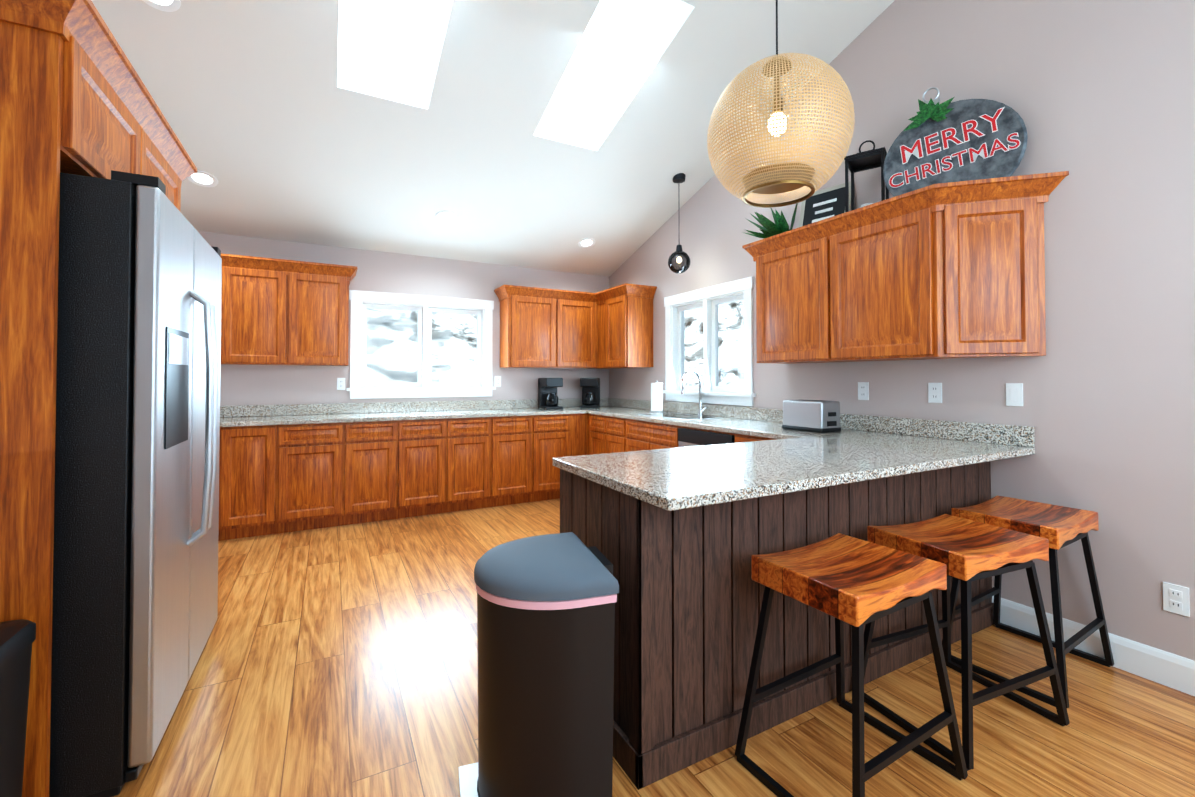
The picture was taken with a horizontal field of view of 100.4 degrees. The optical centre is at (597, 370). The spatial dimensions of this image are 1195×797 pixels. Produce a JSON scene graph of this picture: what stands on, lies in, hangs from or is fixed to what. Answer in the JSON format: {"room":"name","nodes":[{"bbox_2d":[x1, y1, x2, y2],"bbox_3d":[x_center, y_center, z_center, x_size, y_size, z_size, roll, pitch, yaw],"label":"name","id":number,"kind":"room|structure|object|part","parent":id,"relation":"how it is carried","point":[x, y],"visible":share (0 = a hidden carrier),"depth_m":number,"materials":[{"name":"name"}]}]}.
{"room":"kitchen","nodes":[
{"label":"kitchen","id":0,"kind":"room"},
{"bbox_2d":[198,231,608,405],"bbox_3d":[-1.797,-0.043,5.149,4.640,2.750,0.160,0,-1,-28],"label":"wall","id":1,"kind":"structure","parent":0,"point":[385,272],"depth_m":4.94,"materials":[{"name":"beige paint"}]},
{"bbox_2d":[221,265,288,364],"bbox_3d":[-2.923,-0.452,4.275,0.460,0.799,0.317,0,-1,-28],"label":"upper cabinet","id":2,"kind":"object","parent":1,"relation":"attached to","point":[281,312],"depth_m":4.14,"materials":[{"name":"brown wood"}]},
{"bbox_2d":[289,269,348,365],"bbox_3d":[-2.514,-0.449,4.495,0.469,0.799,0.317,0,-1,-28],"label":"upper cabinet","id":3,"kind":"object","parent":1,"relation":"attached to","point":[318,302],"depth_m":4.36,"materials":[{"name":"brown wood"}]},
{"bbox_2d":[337,378,344,389],"bbox_3d":[-2.426,0.125,4.712,0.070,0.114,0.008,0,-1,-28],"label":"electrical outlet","id":4,"kind":"object","parent":1,"relation":"attached to","point":[340,383],"visible":1,"depth_m":4.71,"materials":[{"name":"white plastic"}]},
{"bbox_2d":[220,398,607,416],"bbox_3d":[-1.752,0.363,5.060,4.314,0.099,0.021,0,-1,-28],"label":"backsplash","id":5,"kind":"structure","parent":1,"relation":"attached to","point":[378,407],"depth_m":4.85,"materials":[{"name":"stone"}]},
{"bbox_2d":[346,290,495,398],"bbox_3d":[-1.766,-0.245,5.106,1.440,1.038,0.150,0,-1,-28],"label":"window","id":6,"kind":"structure","parent":1,"relation":"in","point":[424,307],"depth_m":5.08,"materials":[{"name":"white wood"}]},
{"bbox_2d":[495,376,500,386],"bbox_3d":[-1.088,0.116,5.433,0.070,0.114,0.008,0,-1,-28],"label":"electrical outlet","id":7,"kind":"object","parent":1,"relation":"attached to","point":[497,381],"visible":1,"depth_m":5.43,"materials":[{"name":"white plastic"}]},
{"bbox_2d":[494,285,593,368],"bbox_3d":[-0.403,-0.454,5.595,1.443,0.845,0.383,0,-1,-28],"label":"upper cabinet","id":8,"kind":"object","parent":1,"relation":"attached to","point":[540,327],"depth_m":5.38,"materials":[{"name":"brown wood"}]},
{"bbox_2d":[91,0,894,276],"bbox_3d":[-0.616,-2.072,2.989,4.820,1.888,5.480,0,-1,-28],"label":"ceiling","id":9,"kind":"structure","parent":0,"point":[286,121],"depth_m":3.46,"materials":[{"name":"white paint"}]},
{"bbox_2d":[142,0,180,11],"bbox_3d":[-2.165,-1.853,2.445,0.184,0.059,0.178,0,-1,-28],"label":"recessed light","id":10,"kind":"object","parent":9,"relation":"in","point":[168,5],"visible":1,"depth_m":2.50,"materials":[{"name":"white"}]},
{"bbox_2d":[187,170,217,186],"bbox_3d":[-2.900,-1.407,3.655,0.184,0.059,0.178,0,-1,-28],"label":"recessed light","id":11,"kind":"object","parent":9,"relation":"in","point":[205,180],"visible":0.94,"depth_m":3.66,"materials":[{"name":"white"}]},
{"bbox_2d":[435,211,456,222],"bbox_3d":[-1.369,-1.388,4.503,0.184,0.059,0.178,0,-1,-28],"label":"recessed light","id":12,"kind":"object","parent":9,"relation":"in","point":[446,217],"visible":1,"depth_m":4.50,"materials":[{"name":"white"}]},
{"bbox_2d":[338,0,669,123],"bbox_3d":[-0.557,-2.186,3.062,1.830,0.360,1.200,0,-1,-28],"label":"glazing","id":13,"kind":"object","parent":9,"relation":"attached to","point":[398,35],"visible":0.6,"depth_m":3.21,"materials":[{"name":"white glass"}]},
{"bbox_2d":[578,238,594,247],"bbox_3d":[-0.113,-1.352,5.270,0.184,0.059,0.178,0,-1,-28],"label":"recessed light","id":14,"kind":"object","parent":9,"relation":"in","point":[587,242],"visible":1,"depth_m":5.27,"materials":[{"name":"white"}]},
{"bbox_2d":[668,173,690,273],"bbox_3d":[0.723,-1.297,4.414,0.200,0.874,0.200,0,-1,-28],"label":"globe pendant light","id":15,"kind":"object","parent":9,"relation":"hanging from","point":[679,261],"visible":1,"depth_m":4.35,"materials":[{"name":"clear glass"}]},
{"bbox_2d":[707,0,854,207],"bbox_3d":[0.733,-1.556,2.038,0.560,1.692,0.560,0,-1,-28],"label":"pendant light","id":16,"kind":"object","parent":9,"relation":"hanging from","point":[779,177],"visible":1,"depth_m":1.89,"materials":[{"name":"brown wicker"}]},
{"bbox_3d":[0.733,-1.004,2.029,0.076,0.095,0.076,0,-1,-28],"label":"bulb","id":17,"kind":"part","parent":16,"relation":"part of","materials":[{"name":"white glass"}]},
{"bbox_2d":[112,498,1194,796],"bbox_3d":[0.079,1.336,1.645,4.920,0.120,8.350,0,-1,-28],"label":"floor","id":18,"kind":"structure","parent":0,"point":[338,662],"depth_m":1.89,"materials":[{"name":"laminate"}]},
{"bbox_2d":[0,619,35,796],"bbox_3d":[-1.563,0.958,1.135,0.309,0.620,0.309,0,-1,-28],"label":"chair","id":19,"kind":"object","parent":18,"relation":"on","point":[17,638],"visible":0.94,"depth_m":1.24,"materials":[{"name":"black"}]},
{"bbox_2d":[0,0,196,796],"bbox_3d":[-2.051,0.111,1.795,0.688,2.335,1.372,0,-1,-28],"label":"surround","id":20,"kind":"object","parent":18,"relation":"on","point":[76,98],"visible":0.56,"depth_m":1.37,"materials":[{"name":"brown wood"}]},
{"bbox_2d":[49,170,221,796],"bbox_3d":[-1.931,0.339,1.822,0.874,1.880,1.040,0,-1,-28],"label":"fridge","id":21,"kind":"object","parent":18,"relation":"on","point":[135,550],"visible":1,"depth_m":1.51,"materials":[{"name":"silver metal"}]},
{"bbox_3d":[-1.637,0.322,1.980,0.059,1.780,1.034,0,-1,-28],"label":"door","id":22,"kind":"part","parent":21,"relation":"part of","materials":[{"name":"silver metal"}]},
{"bbox_2d":[218,427,221,540],"bbox_3d":[-3.255,0.872,3.904,0.579,0.880,0.618,0,-1,-28],"label":"base cabinet","id":23,"kind":"object","parent":18,"relation":"on","point":[220,452],"depth_m":3.78,"materials":[{"name":"brown wood"}]},
{"bbox_2d":[220,407,599,426],"bbox_3d":[-1.608,0.427,4.791,4.314,0.035,0.631,0,-1,-28],"label":"countertop","id":24,"kind":"structure","parent":23,"relation":"on","point":[422,415],"depth_m":4.49,"materials":[{"name":"stone"}]},
{"bbox_2d":[538,378,562,409],"bbox_3d":[-0.509,0.249,5.475,0.200,0.340,0.280,0,-1,-28],"label":"coffee maker","id":25,"kind":"object","parent":24,"relation":"on","point":[548,398],"visible":1,"depth_m":5.42,"materials":[{"name":"black plastic"}]},
{"bbox_2d":[580,378,599,407],"bbox_3d":[-0.084,0.252,5.674,0.200,0.340,0.280,0,-1,7],"label":"coffee maker","id":26,"kind":"object","parent":24,"relation":"on","point":[590,392],"visible":1,"depth_m":5.59,"materials":[{"name":"black plastic"}]},
{"bbox_2d":[222,425,277,539],"bbox_3d":[-2.843,0.876,4.127,0.358,0.880,0.618,0,-1,-28],"label":"base cabinet","id":27,"kind":"object","parent":18,"relation":"on","point":[275,479],"depth_m":3.87,"materials":[{"name":"brown wood"}]},
{"bbox_2d":[278,423,345,532],"bbox_3d":[-2.479,0.879,4.323,0.470,0.880,0.618,0,-1,-28],"label":"base cabinet","id":28,"kind":"object","parent":18,"relation":"on","point":[311,457],"depth_m":4.06,"materials":[{"name":"brown wood"}]},
{"bbox_2d":[346,421,397,524],"bbox_3d":[-2.087,0.882,4.534,0.420,0.880,0.618,0,-1,-28],"label":"base cabinet","id":29,"kind":"object","parent":18,"relation":"on","point":[371,447],"depth_m":4.28,"materials":[{"name":"brown wood"}]},
{"bbox_2d":[398,419,449,517],"bbox_3d":[-1.717,0.885,4.733,0.420,0.880,0.618,0,-1,-28],"label":"base cabinet","id":30,"kind":"object","parent":18,"relation":"on","point":[423,445],"depth_m":4.48,"materials":[{"name":"brown wood"}]},
{"bbox_2d":[450,417,493,511],"bbox_3d":[-1.347,0.889,4.932,0.420,0.880,0.618,0,-1,-28],"label":"base cabinet","id":31,"kind":"object","parent":18,"relation":"on","point":[471,439],"depth_m":4.68,"materials":[{"name":"brown wood"}]},
{"bbox_2d":[494,415,533,506],"bbox_3d":[-0.978,0.892,5.132,0.420,0.880,0.618,0,-1,-28],"label":"base cabinet","id":32,"kind":"object","parent":18,"relation":"on","point":[513,435],"depth_m":4.88,"materials":[{"name":"brown wood"}]},
{"bbox_2d":[459,532,618,796],"bbox_3d":[-0.182,0.913,1.515,0.472,0.722,0.457,0,-1,-28],"label":"trash can","id":33,"kind":"object","parent":18,"relation":"on","point":[545,623],"visible":1,"depth_m":1.37,"materials":[{"name":"dark brown plastic"},{"name":"blue-gray plastic"},{"name":"pink plastic"}]},
{"bbox_2d":[534,414,569,501],"bbox_3d":[-0.613,0.895,5.328,0.408,0.880,0.618,0,-1,-28],"label":"base cabinet","id":34,"kind":"object","parent":18,"relation":"on","point":[551,432],"depth_m":5.06,"materials":[{"name":"brown wood"}]},
{"bbox_2d":[570,414,587,455],"bbox_3d":[-0.073,0.899,5.619,0.819,0.880,0.618,0,-1,-28],"label":"base cabinet","id":35,"kind":"object","parent":18,"relation":"on","point":[578,422],"depth_m":5.23,"materials":[{"name":"brown wood"}]},
{"bbox_2d":[588,414,603,454],"bbox_3d":[0.252,0.893,5.229,0.616,0.880,0.413,0,-1,-28],"label":"base cabinet","id":36,"kind":"object","parent":18,"relation":"on","point":[595,422],"depth_m":5.09,"materials":[{"name":"brown wood"}]},
{"bbox_2d":[604,416,623,452],"bbox_3d":[0.436,0.888,4.887,0.616,0.880,0.363,0,-1,-28],"label":"base cabinet","id":37,"kind":"object","parent":18,"relation":"on","point":[607,434],"depth_m":4.77,"materials":[{"name":"brown wood"}]},
{"bbox_2d":[624,419,675,451],"bbox_3d":[0.709,0.880,4.381,0.616,0.880,0.788,0,-1,-28],"label":"base cabinet","id":38,"kind":"object","parent":18,"relation":"on","point":[638,435],"depth_m":4.27,"materials":[{"name":"brown wood"}]},
{"bbox_2d":[584,406,1034,464],"bbox_3d":[1.005,0.411,3.823,0.631,0.035,3.540,0,-1,-28],"label":"countertop","id":39,"kind":"structure","parent":38,"relation":"on","point":[978,452],"depth_m":3.02,"materials":[{"name":"stone"}]},
{"bbox_2d":[649,380,664,412],"bbox_3d":[0.586,0.253,4.918,0.150,0.315,0.150,0,-1,-28],"label":"paper towel","id":40,"kind":"object","parent":39,"relation":"on","point":[656,397],"visible":1,"depth_m":4.87,"materials":[{"name":"white paper"}]},
{"bbox_2d":[638,413,719,419],"bbox_3d":[0.714,0.400,4.382,0.400,0.004,0.700,0,-1,-28],"label":"sink rim","id":41,"kind":"object","parent":39,"relation":"on","point":[680,416],"visible":1,"depth_m":4.31,"materials":[{"name":"silver metal"}]},
{"bbox_2d":[681,370,706,415],"bbox_3d":[0.864,0.196,4.422,0.244,0.413,0.130,0,-1,-28],"label":"faucet","id":42,"kind":"object","parent":39,"relation":"on","point":[700,411],"visible":0.98,"depth_m":4.47,"materials":[{"name":"silver metal"}]},
{"bbox_2d":[782,400,840,432],"bbox_3d":[1.374,0.287,3.202,0.190,0.192,0.317,0,-1,-28],"label":"toaster","id":43,"kind":"object","parent":39,"relation":"on","point":[819,416],"visible":1,"depth_m":3.10,"materials":[{"name":"silver metal"}]},
{"bbox_2d":[676,426,731,447],"bbox_3d":[1.044,0.870,3.759,0.616,0.880,0.624,0,-1,-28],"label":"base cabinet","id":44,"kind":"object","parent":18,"relation":"on","point":[677,442],"depth_m":3.76,"materials":[{"name":"brown wood"}]},
{"bbox_2d":[678,428,733,446],"bbox_3d":[0.765,0.820,3.610,0.053,0.755,0.588,0,-1,-28],"label":"dishwasher","id":45,"kind":"object","parent":44,"relation":"attached to","point":[688,437],"visible":0.25,"depth_m":3.64,"materials":[{"name":"black metal"}]},
{"bbox_2d":[732,433,774,442],"bbox_3d":[1.331,0.861,3.226,0.616,0.880,0.588,0,-1,-28],"label":"base cabinet","id":46,"kind":"object","parent":18,"relation":"on","point":[738,438],"depth_m":3.26,"materials":[{"name":"brown wood"}]},
{"bbox_2d":[560,461,993,789],"bbox_3d":[0.929,0.847,2.323,2.181,0.880,0.652,0,-1,-28],"label":"base cabinet","id":47,"kind":"object","parent":18,"relation":"on","point":[688,603],"visible":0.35,"depth_m":1.73,"materials":[{"name":"granite"},{"name":"dark wood plank"}]},
{"bbox_2d":[552,434,967,510],"bbox_3d":[0.677,0.384,2.104,1.533,0.035,0.824,0,-1,-28],"label":"countertop","id":48,"kind":"structure","parent":47,"relation":"on","point":[784,461],"depth_m":1.91,"materials":[{"name":"stone"}]},
{"bbox_2d":[735,533,967,796],"bbox_3d":[0.801,0.940,1.597,0.561,0.667,0.431,1,-1,-30],"label":"stool","id":49,"kind":"object","parent":18,"relation":"on","point":[857,584],"visible":1,"depth_m":1.54,"materials":[{"name":"brown wood"}]},
{"bbox_2d":[864,514,1069,770],"bbox_3d":[1.352,0.945,1.883,0.561,0.667,0.431,0,-1,-22],"label":"stool","id":50,"kind":"object","parent":18,"relation":"on","point":[966,551],"visible":0.81,"depth_m":1.79,"materials":[{"name":"brown wood"}]},
{"bbox_2d":[942,495,1113,707],"bbox_3d":[1.886,0.950,2.199,0.561,0.667,0.431,1,-1,-31],"label":"stool","id":51,"kind":"object","parent":18,"relation":"on","point":[1058,527],"visible":0.85,"depth_m":2.14,"materials":[{"name":"brown wood"}]},
{"bbox_2d":[609,0,1194,660],"bbox_3d":[2.051,-0.931,2.744,0.160,4.450,8.070,0,-1,-28],"label":"wall","id":52,"kind":"structure","parent":0,"point":[1097,96],"depth_m":2.29,"materials":[{"name":"beige paint"}]},
{"bbox_2d":[594,283,656,368],"bbox_3d":[0.304,-0.457,5.400,0.383,0.845,0.630,0,-1,-28],"label":"upper cabinet","id":53,"kind":"object","parent":52,"relation":"attached to","point":[611,328],"depth_m":5.24,"materials":[{"name":"brown wood"}]},
{"bbox_2d":[663,276,755,405],"bbox_3d":[1.004,-0.229,4.560,0.150,1.048,1.230,0,-1,-28],"label":"window","id":54,"kind":"structure","parent":52,"relation":"in","point":[709,300],"depth_m":4.54,"materials":[{"name":"white wood"}]},
{"bbox_2d":[751,231,825,363],"bbox_3d":[1.416,-0.441,3.385,0.338,0.770,0.605,0,-1,-28],"label":"upper cabinet","id":55,"kind":"object","parent":52,"relation":"attached to","point":[791,277],"depth_m":3.28,"materials":[{"name":"brown wood"}]},
{"bbox_2d":[743,197,798,238],"bbox_3d":[1.213,-1.034,3.614,0.374,0.422,0.355,0,-1,-28],"label":"plant","id":56,"kind":"object","parent":55,"relation":"on","point":[769,228],"visible":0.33,"depth_m":3.56,"materials":[{"name":"green plant"}]},
{"bbox_2d":[799,181,850,226],"bbox_3d":[1.525,-1.036,3.356,0.115,0.411,0.340,1,-1,-40],"label":"chalkboard","id":57,"kind":"object","parent":55,"relation":"on","point":[820,205],"visible":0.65,"depth_m":3.37,"materials":[{"name":"black wood"}]},
{"bbox_2d":[608,398,1034,446],"bbox_3d":[1.131,0.350,4.232,0.024,0.099,4.140,0,-1,-28],"label":"backsplash","id":58,"kind":"structure","parent":52,"relation":"attached to","point":[1017,435],"depth_m":2.99,"materials":[{"name":"stone"}]},
{"bbox_2d":[858,382,868,399],"bbox_3d":[1.704,0.131,3.193,0.008,0.114,0.070,0,-1,-28],"label":"electrical outlet","id":59,"kind":"object","parent":52,"relation":"attached to","point":[863,390],"visible":1,"depth_m":3.19,"materials":[{"name":"white plastic"}]},
{"bbox_2d":[826,203,925,362],"bbox_3d":[1.698,-0.449,2.861,0.338,0.770,0.585,0,-1,-28],"label":"upper cabinet","id":60,"kind":"object","parent":52,"relation":"attached to","point":[876,268],"depth_m":2.77,"materials":[{"name":"brown wood"}]},
{"bbox_2d":[844,140,888,211],"bbox_3d":[1.633,-1.114,3.016,0.214,0.563,0.214,-1,-1,37],"label":"lantern","id":61,"kind":"object","parent":60,"relation":"on","point":[865,160],"visible":0.6,"depth_m":2.99,"materials":[{"name":"black metal"}]},
{"bbox_2d":[928,383,941,402],"bbox_3d":[1.908,0.125,2.814,0.008,0.114,0.070,0,-1,-28],"label":"electrical outlet","id":62,"kind":"object","parent":52,"relation":"attached to","point":[934,392],"visible":1,"depth_m":2.81,"materials":[{"name":"white plastic"}]},
{"bbox_2d":[926,179,1049,358],"bbox_3d":[1.917,-0.455,2.455,0.338,0.770,0.337,0,-1,-28],"label":"upper cabinet","id":63,"kind":"object","parent":52,"relation":"attached to","point":[951,270],"depth_m":2.44,"materials":[{"name":"brown wood"}]},
{"bbox_2d":[883,87,1027,196],"bbox_3d":[1.855,-1.185,2.623,0.223,0.672,0.587,0,-1,-28],"label":"sign","id":64,"kind":"object","parent":63,"relation":"on","point":[937,142],"visible":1,"depth_m":2.60,"materials":[{"name":"grey metal"}]},
{"bbox_2d":[904,97,953,130],"bbox_3d":[1.769,-1.392,2.663,0.092,0.157,0.215,0,-1,-28],"label":"greenery","id":65,"kind":"object","parent":64,"relation":"on","point":[932,114],"depth_m":2.66,"materials":[{"name":"green plant"}]},
{"bbox_2d":[1006,383,1022,405],"bbox_3d":[2.083,0.120,2.489,0.008,0.114,0.070,0,-1,-28],"label":"light switch","id":66,"kind":"object","parent":52,"relation":"attached to","point":[1014,394],"visible":1,"depth_m":2.48,"materials":[{"name":"white plastic"}]},
{"bbox_2d":[992,596,1194,695],"bbox_3d":[2.915,1.197,0.924,0.014,0.135,3.725,0,-1,-28],"label":"baseboard","id":67,"kind":"structure","parent":52,"relation":"attached to","point":[1170,670],"depth_m":2.13,"materials":[{"name":"white wood"}]},
{"bbox_2d":[1163,582,1189,616],"bbox_3d":[2.335,0.922,2.009,0.008,0.114,0.070,0,-1,-28],"label":"electrical outlet","id":68,"kind":"object","parent":52,"relation":"attached to","point":[1176,599],"visible":1,"depth_m":2.01,"materials":[{"name":"white plastic"}]},
{"label":"outside","id":69,"kind":"structure","parent":0,"visible":0},
{"bbox_2d":[366,300,743,386],"bbox_3d":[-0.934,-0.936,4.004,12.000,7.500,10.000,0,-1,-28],"label":"window panes","id":70,"kind":"structure","parent":69,"point":[449,368],"depth_m":8.15,"materials":[{"name":"glass"}]}
]}

